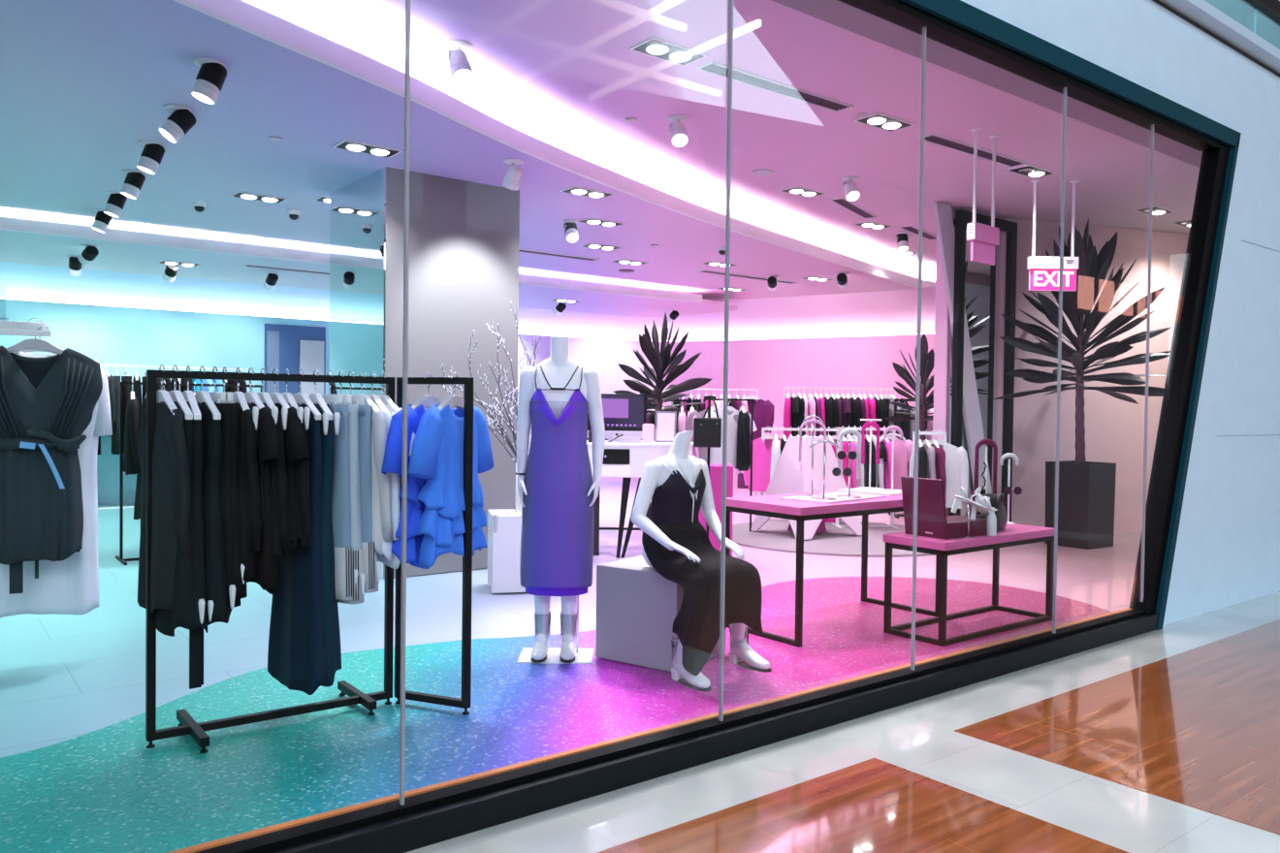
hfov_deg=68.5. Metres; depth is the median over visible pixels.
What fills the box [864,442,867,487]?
jacket
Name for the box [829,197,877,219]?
ceiling vent
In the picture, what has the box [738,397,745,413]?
clothes hanger
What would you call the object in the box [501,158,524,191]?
ceiling spotlight
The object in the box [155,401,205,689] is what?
dress
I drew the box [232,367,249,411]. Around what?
clothes hanger
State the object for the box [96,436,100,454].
trousers
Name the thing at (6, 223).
light
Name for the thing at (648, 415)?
shirt
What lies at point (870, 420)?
display stand
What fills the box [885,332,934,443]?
potted palm
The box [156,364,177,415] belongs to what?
clothes hanger
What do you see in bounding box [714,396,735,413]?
clothes hanger
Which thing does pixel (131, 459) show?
jacket
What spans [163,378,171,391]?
jacket
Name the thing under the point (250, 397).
clothes hanger
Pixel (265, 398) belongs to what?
clothes hanger
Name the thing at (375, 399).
clothes hanger
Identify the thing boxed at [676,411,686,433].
jacket
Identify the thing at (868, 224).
recessed light
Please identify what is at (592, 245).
recessed light
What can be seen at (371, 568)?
trousers
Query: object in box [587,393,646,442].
desktop computer
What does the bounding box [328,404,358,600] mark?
trousers
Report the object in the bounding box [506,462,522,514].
display stand
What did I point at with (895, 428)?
headband
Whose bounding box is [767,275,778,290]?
ceiling spotlight
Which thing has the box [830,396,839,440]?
jacket
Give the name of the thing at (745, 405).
dress
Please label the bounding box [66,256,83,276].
ceiling spotlight
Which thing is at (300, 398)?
clothes hanger
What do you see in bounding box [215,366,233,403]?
clothes hanger
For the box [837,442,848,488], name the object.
jacket
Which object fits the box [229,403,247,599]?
trousers
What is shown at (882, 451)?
shirt
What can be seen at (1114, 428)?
wall
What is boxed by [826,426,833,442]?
clothes hanger
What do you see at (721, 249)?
dome camera
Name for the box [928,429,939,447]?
clothes hanger
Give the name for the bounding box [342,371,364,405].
clothes hanger
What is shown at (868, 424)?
strap
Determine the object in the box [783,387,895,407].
rail
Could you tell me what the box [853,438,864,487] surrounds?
jacket
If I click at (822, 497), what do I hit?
display stand
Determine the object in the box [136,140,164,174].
ceiling spotlight
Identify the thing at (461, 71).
ceiling spotlight
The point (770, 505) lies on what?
display table
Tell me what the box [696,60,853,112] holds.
ceiling vent
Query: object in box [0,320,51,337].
rail
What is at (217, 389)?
jacket
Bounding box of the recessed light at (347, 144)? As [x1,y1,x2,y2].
[332,139,403,158]
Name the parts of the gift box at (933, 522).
lid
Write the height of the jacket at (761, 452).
0.634 m
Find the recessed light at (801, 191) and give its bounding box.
[778,186,827,197]
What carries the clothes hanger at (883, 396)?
hanging from the rail at (784, 388)
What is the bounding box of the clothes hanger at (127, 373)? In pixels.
[123,363,129,376]
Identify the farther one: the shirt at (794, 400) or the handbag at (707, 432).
the shirt at (794, 400)
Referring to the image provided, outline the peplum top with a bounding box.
[381,404,452,567]
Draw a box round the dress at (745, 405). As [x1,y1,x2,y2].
[736,400,747,474]
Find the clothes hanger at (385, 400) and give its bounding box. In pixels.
[378,372,397,411]
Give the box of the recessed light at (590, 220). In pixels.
[578,217,625,226]
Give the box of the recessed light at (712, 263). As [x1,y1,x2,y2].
[701,260,737,266]
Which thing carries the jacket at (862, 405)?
hanging from the clothes hanger
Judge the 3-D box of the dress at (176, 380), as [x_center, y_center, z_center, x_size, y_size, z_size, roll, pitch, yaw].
[-5.841,-0.122,11.857,0.183,1.027,0.493,0,1,-37]
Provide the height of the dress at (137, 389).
1.027 m
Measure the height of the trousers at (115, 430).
0.950 m
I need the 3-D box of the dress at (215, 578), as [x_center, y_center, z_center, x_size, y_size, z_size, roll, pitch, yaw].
[-1.681,0.320,3.613,0.150,0.830,0.500,0,1,-41]
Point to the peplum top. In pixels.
(393, 455)
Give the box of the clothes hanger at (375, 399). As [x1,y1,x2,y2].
[367,371,386,412]
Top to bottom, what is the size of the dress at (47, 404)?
1.139 m
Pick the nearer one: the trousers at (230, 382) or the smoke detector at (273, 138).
the smoke detector at (273, 138)
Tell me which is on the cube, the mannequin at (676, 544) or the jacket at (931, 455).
the mannequin at (676, 544)
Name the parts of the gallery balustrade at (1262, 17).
glass panel, handrail, glass panel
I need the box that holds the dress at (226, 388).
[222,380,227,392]
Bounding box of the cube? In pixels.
[595,555,726,671]
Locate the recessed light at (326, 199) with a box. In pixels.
[313,194,330,203]
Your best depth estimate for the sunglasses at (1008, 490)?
6.05 m
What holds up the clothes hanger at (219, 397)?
hanging from the rack
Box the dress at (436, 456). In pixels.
[407,404,498,569]
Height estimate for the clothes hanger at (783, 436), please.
0.205 m
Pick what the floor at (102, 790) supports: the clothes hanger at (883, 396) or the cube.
the cube
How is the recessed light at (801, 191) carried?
in the ceiling at (565, 75)
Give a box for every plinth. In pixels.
[487,510,525,593]
[698,463,733,556]
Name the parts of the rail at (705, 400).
rail, post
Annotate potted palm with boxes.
[613,312,711,435]
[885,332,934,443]
[992,218,1170,463]
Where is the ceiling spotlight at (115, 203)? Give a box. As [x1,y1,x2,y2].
[103,191,127,218]
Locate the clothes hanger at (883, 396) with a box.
[882,387,891,398]
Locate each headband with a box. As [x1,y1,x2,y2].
[883,425,903,438]
[974,439,997,493]
[999,452,1019,465]
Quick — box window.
[193,0,1241,852]
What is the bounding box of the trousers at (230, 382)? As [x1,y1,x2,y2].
[226,380,237,392]
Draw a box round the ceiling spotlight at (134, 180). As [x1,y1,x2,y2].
[120,169,145,199]
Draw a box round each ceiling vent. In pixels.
[243,263,329,274]
[518,248,599,260]
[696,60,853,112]
[698,269,799,284]
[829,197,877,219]
[898,224,936,240]
[917,132,1026,167]
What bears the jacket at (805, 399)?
hanging from the clothes hanger
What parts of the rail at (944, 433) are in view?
post, rail, post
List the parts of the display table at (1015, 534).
leg, foot rail, leg, foot rail, frame, leg, foot rail, foot rail, leg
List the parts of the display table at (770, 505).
leg, foot rail, leg, frame, leg, foot rail, leg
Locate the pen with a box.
[608,434,623,443]
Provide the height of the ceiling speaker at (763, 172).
0.016 m
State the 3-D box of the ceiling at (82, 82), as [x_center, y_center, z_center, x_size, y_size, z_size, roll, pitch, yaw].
[-1.287,-1.995,10.138,18.400,0.060,11.913,0,1,-38]
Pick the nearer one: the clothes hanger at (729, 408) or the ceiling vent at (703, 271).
the clothes hanger at (729, 408)
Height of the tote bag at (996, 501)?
0.227 m
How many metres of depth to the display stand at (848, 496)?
5.65 m
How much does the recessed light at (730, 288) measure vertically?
0.025 m
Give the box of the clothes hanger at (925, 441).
[922,429,930,447]
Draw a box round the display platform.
[732,519,936,557]
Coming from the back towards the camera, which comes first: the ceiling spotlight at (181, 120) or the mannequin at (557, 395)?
the ceiling spotlight at (181, 120)
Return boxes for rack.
[145,369,473,753]
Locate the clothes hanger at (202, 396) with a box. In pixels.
[194,365,221,419]
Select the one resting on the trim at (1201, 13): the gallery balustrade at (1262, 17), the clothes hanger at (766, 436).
the gallery balustrade at (1262, 17)
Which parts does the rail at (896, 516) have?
post, rail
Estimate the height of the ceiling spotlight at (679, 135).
0.209 m
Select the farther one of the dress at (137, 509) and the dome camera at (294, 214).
the dome camera at (294, 214)
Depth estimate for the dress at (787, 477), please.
9.54 m
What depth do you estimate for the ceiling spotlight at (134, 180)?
7.11 m
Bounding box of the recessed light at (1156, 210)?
[1133,205,1175,215]
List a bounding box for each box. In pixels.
[516,480,523,511]
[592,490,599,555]
[900,476,987,540]
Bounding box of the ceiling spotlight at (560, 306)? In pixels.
[552,301,566,316]
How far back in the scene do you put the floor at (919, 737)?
3.65 m
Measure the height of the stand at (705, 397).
1.400 m
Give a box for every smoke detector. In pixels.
[268,135,282,140]
[625,117,637,122]
[856,112,868,117]
[1077,181,1087,185]
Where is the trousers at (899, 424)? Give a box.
[896,410,903,440]
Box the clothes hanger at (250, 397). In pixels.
[244,367,264,410]
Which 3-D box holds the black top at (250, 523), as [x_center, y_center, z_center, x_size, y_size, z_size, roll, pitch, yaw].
[-1.579,0.248,3.694,0.123,0.687,0.495,0,1,-34]
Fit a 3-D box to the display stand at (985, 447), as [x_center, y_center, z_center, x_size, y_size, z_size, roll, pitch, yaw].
[2.218,0.380,6.035,0.080,0.500,0.080,0,1,-38]
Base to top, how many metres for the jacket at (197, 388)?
0.634 m
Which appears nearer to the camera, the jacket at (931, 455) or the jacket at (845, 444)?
the jacket at (931, 455)
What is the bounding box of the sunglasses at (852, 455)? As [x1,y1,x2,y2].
[836,450,857,459]
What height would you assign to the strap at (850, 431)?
0.307 m
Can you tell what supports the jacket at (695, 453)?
hanging from the clothes hanger
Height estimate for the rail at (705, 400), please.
1.410 m
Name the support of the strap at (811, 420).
hanging from the display stand at (811, 495)
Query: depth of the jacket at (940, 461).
8.95 m
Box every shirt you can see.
[157,378,166,390]
[199,379,214,392]
[377,404,415,569]
[640,413,650,440]
[685,410,738,462]
[686,397,696,412]
[704,410,756,467]
[710,397,720,411]
[790,396,799,436]
[838,397,851,438]
[877,440,886,487]
[884,398,908,434]
[890,439,912,489]
[909,409,915,441]
[926,409,933,441]
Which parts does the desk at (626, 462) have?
drawer, leg, leg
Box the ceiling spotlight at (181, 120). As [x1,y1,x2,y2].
[158,103,196,143]
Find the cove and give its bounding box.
[0,261,935,341]
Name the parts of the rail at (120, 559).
post, rail, rail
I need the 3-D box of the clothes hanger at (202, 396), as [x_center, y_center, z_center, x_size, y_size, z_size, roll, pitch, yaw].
[-1.681,-0.131,3.611,0.026,0.204,0.379,0,1,-41]
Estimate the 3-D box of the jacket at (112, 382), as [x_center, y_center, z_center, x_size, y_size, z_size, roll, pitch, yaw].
[-6.454,-0.318,11.375,0.146,0.635,0.580,0,2,-45]
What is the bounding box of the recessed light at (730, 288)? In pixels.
[716,287,747,290]
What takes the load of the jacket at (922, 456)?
hanging from the clothes hanger
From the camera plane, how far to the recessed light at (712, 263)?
11.25 m
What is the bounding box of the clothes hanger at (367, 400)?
[352,371,380,413]
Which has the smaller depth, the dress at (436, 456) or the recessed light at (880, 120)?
the dress at (436, 456)
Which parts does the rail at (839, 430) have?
post, rail, rail, post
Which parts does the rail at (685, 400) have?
rail, rail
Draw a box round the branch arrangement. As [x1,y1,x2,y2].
[440,301,544,462]
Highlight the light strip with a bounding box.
[0,297,934,341]
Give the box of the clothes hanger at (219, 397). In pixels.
[208,366,225,403]
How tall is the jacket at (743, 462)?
0.634 m
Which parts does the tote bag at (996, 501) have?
bag handle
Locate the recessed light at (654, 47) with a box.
[629,36,708,65]
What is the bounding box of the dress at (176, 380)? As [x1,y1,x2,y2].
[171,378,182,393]
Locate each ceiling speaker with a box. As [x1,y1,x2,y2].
[618,269,634,272]
[752,168,772,175]
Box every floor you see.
[0,480,1141,852]
[404,591,1279,852]
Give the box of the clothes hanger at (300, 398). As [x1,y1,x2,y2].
[292,369,321,419]
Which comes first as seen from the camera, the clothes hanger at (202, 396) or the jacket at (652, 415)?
the clothes hanger at (202, 396)
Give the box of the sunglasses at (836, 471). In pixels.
[832,467,851,476]
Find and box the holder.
[642,423,654,443]
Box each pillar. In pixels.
[383,166,519,579]
[932,207,958,509]
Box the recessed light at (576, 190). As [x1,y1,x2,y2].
[559,186,615,198]
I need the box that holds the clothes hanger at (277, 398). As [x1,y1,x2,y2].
[269,368,289,409]
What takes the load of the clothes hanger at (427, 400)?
hanging from the rack
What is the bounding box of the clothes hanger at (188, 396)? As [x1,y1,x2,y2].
[182,365,201,419]
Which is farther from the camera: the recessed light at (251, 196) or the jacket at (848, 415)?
the jacket at (848, 415)
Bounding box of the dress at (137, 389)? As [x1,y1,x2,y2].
[132,375,141,414]
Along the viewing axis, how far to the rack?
3.92 m
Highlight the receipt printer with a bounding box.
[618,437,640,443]
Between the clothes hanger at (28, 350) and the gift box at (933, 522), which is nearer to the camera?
the clothes hanger at (28, 350)
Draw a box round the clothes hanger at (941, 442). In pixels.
[929,430,949,446]
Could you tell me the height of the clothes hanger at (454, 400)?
0.204 m
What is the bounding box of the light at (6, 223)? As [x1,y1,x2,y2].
[0,217,702,302]
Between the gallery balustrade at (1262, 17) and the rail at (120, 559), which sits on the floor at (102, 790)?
the rail at (120, 559)
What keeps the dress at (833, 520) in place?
hanging from the clothes hanger at (829, 436)
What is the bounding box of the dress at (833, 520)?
[827,439,835,522]
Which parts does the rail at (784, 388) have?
rail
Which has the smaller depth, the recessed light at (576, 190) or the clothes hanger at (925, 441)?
the recessed light at (576, 190)
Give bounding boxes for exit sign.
[966,127,999,265]
[1026,179,1079,290]
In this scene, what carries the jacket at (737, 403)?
hanging from the clothes hanger
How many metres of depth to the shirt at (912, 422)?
11.44 m
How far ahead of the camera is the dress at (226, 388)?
12.03 m
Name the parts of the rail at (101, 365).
rail, rail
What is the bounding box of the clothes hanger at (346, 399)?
[330,370,351,405]
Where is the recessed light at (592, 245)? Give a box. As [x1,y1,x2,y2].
[579,242,622,250]
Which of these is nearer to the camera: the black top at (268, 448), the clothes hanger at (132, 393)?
the black top at (268, 448)
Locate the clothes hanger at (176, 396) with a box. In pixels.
[168,364,192,419]
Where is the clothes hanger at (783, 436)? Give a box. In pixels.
[779,426,786,441]
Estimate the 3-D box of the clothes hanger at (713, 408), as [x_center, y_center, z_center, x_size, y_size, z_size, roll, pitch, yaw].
[0.776,-0.208,9.822,0.380,0.205,0.026,1,1,-7]
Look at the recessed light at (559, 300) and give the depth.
13.71 m
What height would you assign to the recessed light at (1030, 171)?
0.025 m
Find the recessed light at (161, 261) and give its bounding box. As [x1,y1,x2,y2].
[158,259,201,266]
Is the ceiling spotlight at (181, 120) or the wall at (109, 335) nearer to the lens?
the ceiling spotlight at (181, 120)
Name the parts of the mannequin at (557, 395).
boot trim, plate, support rod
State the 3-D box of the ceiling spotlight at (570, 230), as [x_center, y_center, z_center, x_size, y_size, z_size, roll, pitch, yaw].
[-0.645,-1.832,8.837,0.159,0.217,0.206,0,1,-38]
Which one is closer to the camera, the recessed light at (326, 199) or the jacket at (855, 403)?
the recessed light at (326, 199)
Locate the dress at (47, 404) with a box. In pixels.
[0,345,102,594]
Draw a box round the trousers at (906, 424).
[902,410,910,477]
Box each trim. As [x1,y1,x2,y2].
[165,608,1132,852]
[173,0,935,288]
[770,0,1202,167]
[1152,0,1279,77]
[1158,0,1279,73]
[1216,239,1279,436]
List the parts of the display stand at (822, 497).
curved arm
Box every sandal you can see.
[950,486,997,513]
[969,493,989,520]
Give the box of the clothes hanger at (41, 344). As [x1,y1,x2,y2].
[6,318,63,354]
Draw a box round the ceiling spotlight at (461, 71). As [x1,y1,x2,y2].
[445,39,473,83]
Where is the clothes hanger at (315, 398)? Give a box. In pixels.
[308,369,333,419]
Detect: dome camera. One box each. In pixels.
[192,200,206,212]
[288,209,300,220]
[717,246,725,255]
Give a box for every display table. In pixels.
[720,490,946,647]
[882,523,1054,646]
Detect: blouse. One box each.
[364,404,391,557]
[375,404,400,561]
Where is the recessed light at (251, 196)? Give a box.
[230,191,287,203]
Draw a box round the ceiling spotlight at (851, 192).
[841,175,860,201]
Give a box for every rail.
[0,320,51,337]
[97,364,248,509]
[115,382,261,565]
[599,399,700,530]
[670,388,757,495]
[703,398,753,531]
[760,427,843,522]
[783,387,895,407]
[832,427,898,528]
[888,398,913,518]
[912,431,946,456]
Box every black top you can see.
[235,402,263,580]
[246,402,281,595]
[262,402,288,564]
[275,402,309,550]
[288,403,311,547]
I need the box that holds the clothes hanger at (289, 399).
[282,368,298,409]
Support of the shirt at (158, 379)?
hanging from the clothes hanger
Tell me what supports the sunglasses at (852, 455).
hanging from the display stand at (848, 496)
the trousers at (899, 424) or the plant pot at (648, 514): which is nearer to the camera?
the plant pot at (648, 514)
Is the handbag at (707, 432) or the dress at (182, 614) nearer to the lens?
the dress at (182, 614)
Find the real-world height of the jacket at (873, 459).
0.634 m
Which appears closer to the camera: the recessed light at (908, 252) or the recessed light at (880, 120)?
the recessed light at (880, 120)
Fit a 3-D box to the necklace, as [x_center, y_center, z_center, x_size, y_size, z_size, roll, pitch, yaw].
[2.180,0.332,5.966,0.063,0.214,0.012,0,1,-38]
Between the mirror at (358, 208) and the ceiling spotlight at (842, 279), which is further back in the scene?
the ceiling spotlight at (842, 279)
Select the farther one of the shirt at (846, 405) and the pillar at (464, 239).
the shirt at (846, 405)
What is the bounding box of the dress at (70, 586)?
[0,350,112,617]
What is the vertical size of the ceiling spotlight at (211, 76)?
0.216 m
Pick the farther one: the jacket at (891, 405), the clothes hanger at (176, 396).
the jacket at (891, 405)
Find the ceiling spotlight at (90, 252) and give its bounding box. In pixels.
[78,244,98,265]
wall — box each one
[0,298,934,505]
[960,0,1279,625]
[995,218,1188,532]
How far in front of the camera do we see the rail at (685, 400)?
9.99 m
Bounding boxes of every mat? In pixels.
[779,491,885,504]
[836,487,901,495]
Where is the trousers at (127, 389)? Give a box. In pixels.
[121,376,131,447]
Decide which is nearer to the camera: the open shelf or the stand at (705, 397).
the stand at (705, 397)
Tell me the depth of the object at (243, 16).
5.83 m
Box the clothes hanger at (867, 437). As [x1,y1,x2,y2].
[864,430,869,442]
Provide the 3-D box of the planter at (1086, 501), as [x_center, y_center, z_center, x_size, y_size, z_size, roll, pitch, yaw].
[4.341,0.763,9.287,0.460,0.820,0.460,0,1,-34]
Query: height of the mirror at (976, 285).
3.280 m
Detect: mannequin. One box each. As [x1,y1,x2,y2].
[514,336,605,664]
[630,430,771,691]
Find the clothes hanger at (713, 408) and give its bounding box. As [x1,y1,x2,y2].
[710,400,721,411]
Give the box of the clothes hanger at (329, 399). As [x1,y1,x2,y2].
[321,370,342,404]
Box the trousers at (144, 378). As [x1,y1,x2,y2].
[142,376,146,398]
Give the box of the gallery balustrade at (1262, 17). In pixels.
[1204,0,1279,49]
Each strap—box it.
[799,418,826,461]
[837,427,861,479]
[861,421,880,464]
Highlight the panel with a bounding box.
[932,201,991,493]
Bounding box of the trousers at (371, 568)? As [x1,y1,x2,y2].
[357,405,381,593]
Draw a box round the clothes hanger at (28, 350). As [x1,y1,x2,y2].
[21,320,62,354]
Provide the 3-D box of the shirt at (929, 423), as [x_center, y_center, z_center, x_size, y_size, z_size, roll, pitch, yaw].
[3.534,0.085,11.601,0.134,0.614,0.694,1,1,-5]
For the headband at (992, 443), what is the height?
0.352 m
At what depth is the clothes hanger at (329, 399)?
3.86 m
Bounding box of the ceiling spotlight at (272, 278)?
[263,272,278,289]
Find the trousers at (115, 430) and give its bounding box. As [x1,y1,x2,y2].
[111,375,120,454]
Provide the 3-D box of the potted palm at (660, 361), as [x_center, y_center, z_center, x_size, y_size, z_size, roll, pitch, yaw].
[0.194,-0.004,9.234,0.897,2.255,0.902,0,1,-38]
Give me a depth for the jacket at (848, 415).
12.16 m
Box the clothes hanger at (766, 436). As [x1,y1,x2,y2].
[760,426,774,439]
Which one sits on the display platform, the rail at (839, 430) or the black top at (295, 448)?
the rail at (839, 430)
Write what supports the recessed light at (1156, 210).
in the ceiling at (565, 75)
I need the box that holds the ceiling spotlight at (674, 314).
[667,309,678,322]
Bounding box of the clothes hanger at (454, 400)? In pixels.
[437,372,463,411]
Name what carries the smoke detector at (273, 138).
attached to the ceiling at (82, 82)
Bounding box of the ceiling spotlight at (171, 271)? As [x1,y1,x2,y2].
[162,263,178,282]
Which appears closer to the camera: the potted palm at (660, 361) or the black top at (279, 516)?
the black top at (279, 516)
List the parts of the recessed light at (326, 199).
trim plate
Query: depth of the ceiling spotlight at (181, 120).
5.56 m
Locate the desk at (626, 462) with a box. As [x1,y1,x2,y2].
[586,440,693,558]
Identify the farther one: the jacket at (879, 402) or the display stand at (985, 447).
the jacket at (879, 402)
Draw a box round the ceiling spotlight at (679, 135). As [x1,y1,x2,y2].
[668,114,689,147]
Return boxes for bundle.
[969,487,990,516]
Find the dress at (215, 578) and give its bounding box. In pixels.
[199,402,235,625]
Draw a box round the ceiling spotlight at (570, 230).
[563,219,578,243]
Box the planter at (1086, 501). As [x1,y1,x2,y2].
[1044,460,1116,549]
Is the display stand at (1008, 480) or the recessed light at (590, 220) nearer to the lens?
the display stand at (1008, 480)
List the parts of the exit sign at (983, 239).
hanging rod, sign plate, hanging rod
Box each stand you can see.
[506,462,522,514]
[704,395,715,536]
[799,415,824,497]
[809,440,838,500]
[835,439,862,498]
[857,418,882,490]
[879,433,906,492]
[963,503,973,538]
[984,447,987,493]
[1006,459,1014,524]
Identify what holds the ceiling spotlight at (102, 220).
attached to the ceiling at (82, 82)
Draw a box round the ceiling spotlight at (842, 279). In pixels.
[836,271,848,288]
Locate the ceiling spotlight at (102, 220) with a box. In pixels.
[91,208,112,233]
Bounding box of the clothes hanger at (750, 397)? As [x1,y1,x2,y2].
[745,387,760,399]
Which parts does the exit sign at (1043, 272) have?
hanging rod, sign plate, hanging rod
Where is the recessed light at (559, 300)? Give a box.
[550,298,581,302]
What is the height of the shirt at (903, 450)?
0.615 m
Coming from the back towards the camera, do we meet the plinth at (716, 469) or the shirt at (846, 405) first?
the shirt at (846, 405)
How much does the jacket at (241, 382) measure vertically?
0.634 m
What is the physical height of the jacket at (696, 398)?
0.634 m
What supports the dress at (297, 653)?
hanging from the clothes hanger at (300, 398)
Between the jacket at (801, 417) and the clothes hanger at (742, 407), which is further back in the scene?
the jacket at (801, 417)
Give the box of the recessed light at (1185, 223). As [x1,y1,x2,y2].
[1171,219,1191,227]
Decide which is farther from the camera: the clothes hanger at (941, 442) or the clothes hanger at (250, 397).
the clothes hanger at (941, 442)
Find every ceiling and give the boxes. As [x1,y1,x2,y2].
[0,0,917,300]
[0,229,737,317]
[242,0,1199,284]
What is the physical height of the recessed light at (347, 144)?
0.025 m
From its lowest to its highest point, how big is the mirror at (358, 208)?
3.050 m
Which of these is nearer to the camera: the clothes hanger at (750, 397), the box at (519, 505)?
the box at (519, 505)
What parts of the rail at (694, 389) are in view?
rail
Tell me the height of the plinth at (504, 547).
0.533 m
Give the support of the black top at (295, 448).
hanging from the clothes hanger at (277, 398)
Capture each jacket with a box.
[106,374,116,426]
[123,396,141,475]
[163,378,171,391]
[192,379,200,392]
[211,380,223,392]
[238,380,246,394]
[649,413,654,441]
[672,401,679,416]
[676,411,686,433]
[678,397,687,416]
[686,411,699,458]
[695,397,702,411]
[727,400,734,408]
[733,400,741,410]
[735,410,751,471]
[742,438,781,492]
[769,439,780,480]
[778,438,786,454]
[782,397,791,440]
[797,396,805,436]
[801,396,808,436]
[806,396,816,436]
[813,396,822,436]
[818,396,825,435]
[822,396,832,436]
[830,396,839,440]
[837,397,842,427]
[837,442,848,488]
[844,438,856,488]
[846,398,852,436]
[849,397,860,433]
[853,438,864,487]
[857,397,865,434]
[862,397,869,436]
[864,438,875,487]
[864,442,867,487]
[865,397,876,436]
[871,438,884,488]
[873,397,883,437]
[878,397,887,434]
[882,439,894,489]
[885,397,898,440]
[908,444,968,509]
[913,444,927,478]
[922,444,936,479]
[931,444,946,496]
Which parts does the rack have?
post, rail, rail, post, post, rail, rail, post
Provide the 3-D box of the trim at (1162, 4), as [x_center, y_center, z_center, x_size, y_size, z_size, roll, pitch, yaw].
[3.007,-2.740,5.905,24.000,0.022,0.160,0,1,-38]
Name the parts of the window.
sill, frame, frame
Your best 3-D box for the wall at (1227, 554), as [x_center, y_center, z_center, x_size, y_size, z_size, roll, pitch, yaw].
[2.979,-0.697,5.948,24.000,4.065,0.160,0,1,-38]
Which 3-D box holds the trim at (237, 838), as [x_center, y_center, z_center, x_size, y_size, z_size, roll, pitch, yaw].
[-0.848,1.222,3.056,10.500,0.014,0.030,0,1,-38]
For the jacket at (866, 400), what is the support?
hanging from the clothes hanger
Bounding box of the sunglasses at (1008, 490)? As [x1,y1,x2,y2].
[1003,486,1022,494]
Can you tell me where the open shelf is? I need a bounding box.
[602,448,629,464]
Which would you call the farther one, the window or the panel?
the panel
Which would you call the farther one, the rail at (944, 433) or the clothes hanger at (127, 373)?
the clothes hanger at (127, 373)
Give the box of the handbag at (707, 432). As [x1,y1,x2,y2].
[693,395,721,447]
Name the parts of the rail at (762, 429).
post, rail, rail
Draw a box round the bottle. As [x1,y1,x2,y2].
[986,507,996,536]
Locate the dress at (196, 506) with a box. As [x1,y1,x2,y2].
[186,401,213,685]
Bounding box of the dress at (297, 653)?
[267,403,328,695]
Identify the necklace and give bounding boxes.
[980,462,987,488]
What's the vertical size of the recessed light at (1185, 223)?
0.025 m
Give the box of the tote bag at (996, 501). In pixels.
[964,493,1007,532]
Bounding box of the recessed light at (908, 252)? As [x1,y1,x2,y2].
[887,249,918,255]
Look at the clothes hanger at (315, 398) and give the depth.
3.81 m
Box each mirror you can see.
[328,166,385,579]
[946,209,1017,522]
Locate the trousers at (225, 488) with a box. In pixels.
[214,403,240,607]
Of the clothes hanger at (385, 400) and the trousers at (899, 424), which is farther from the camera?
the trousers at (899, 424)
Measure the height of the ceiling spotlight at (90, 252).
0.197 m
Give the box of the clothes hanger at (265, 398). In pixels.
[257,367,275,409]
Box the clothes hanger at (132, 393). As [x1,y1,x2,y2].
[130,380,134,399]
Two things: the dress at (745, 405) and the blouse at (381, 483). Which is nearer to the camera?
the blouse at (381, 483)
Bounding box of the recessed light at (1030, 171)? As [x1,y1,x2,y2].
[1005,163,1055,178]
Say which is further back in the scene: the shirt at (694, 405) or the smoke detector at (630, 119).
the shirt at (694, 405)
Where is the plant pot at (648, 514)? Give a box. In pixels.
[641,502,651,532]
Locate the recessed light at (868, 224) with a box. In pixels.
[853,221,893,229]
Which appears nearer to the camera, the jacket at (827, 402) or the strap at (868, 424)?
the strap at (868, 424)
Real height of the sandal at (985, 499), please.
0.155 m
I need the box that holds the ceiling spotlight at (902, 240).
[896,231,909,251]
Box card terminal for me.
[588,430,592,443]
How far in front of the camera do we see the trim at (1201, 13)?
6.57 m
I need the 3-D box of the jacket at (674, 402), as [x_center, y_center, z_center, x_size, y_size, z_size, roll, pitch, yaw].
[0.469,-0.073,12.457,0.146,0.634,0.580,1,1,8]
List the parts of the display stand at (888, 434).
curved arm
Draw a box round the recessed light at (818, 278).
[800,276,832,281]
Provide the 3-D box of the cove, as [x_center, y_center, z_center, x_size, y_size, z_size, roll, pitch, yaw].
[-2.458,-1.666,10.474,16.960,0.660,7.782,0,1,-38]
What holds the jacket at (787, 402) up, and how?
hanging from the clothes hanger
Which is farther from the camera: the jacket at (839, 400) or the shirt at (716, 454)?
the jacket at (839, 400)
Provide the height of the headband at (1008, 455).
0.079 m
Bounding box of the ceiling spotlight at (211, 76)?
[190,57,227,104]
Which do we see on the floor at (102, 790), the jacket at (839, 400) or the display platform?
the display platform
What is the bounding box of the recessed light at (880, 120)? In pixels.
[853,112,915,131]
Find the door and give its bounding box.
[264,323,325,396]
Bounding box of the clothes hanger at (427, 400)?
[411,372,441,410]
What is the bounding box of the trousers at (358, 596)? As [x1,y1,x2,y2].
[337,404,365,605]
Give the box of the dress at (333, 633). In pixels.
[316,403,341,686]
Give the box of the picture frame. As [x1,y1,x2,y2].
[654,411,676,443]
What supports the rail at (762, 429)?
on the floor at (102, 790)
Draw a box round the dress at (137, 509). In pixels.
[133,397,146,519]
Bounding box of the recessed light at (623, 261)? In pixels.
[610,258,649,265]
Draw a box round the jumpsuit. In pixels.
[736,399,774,488]

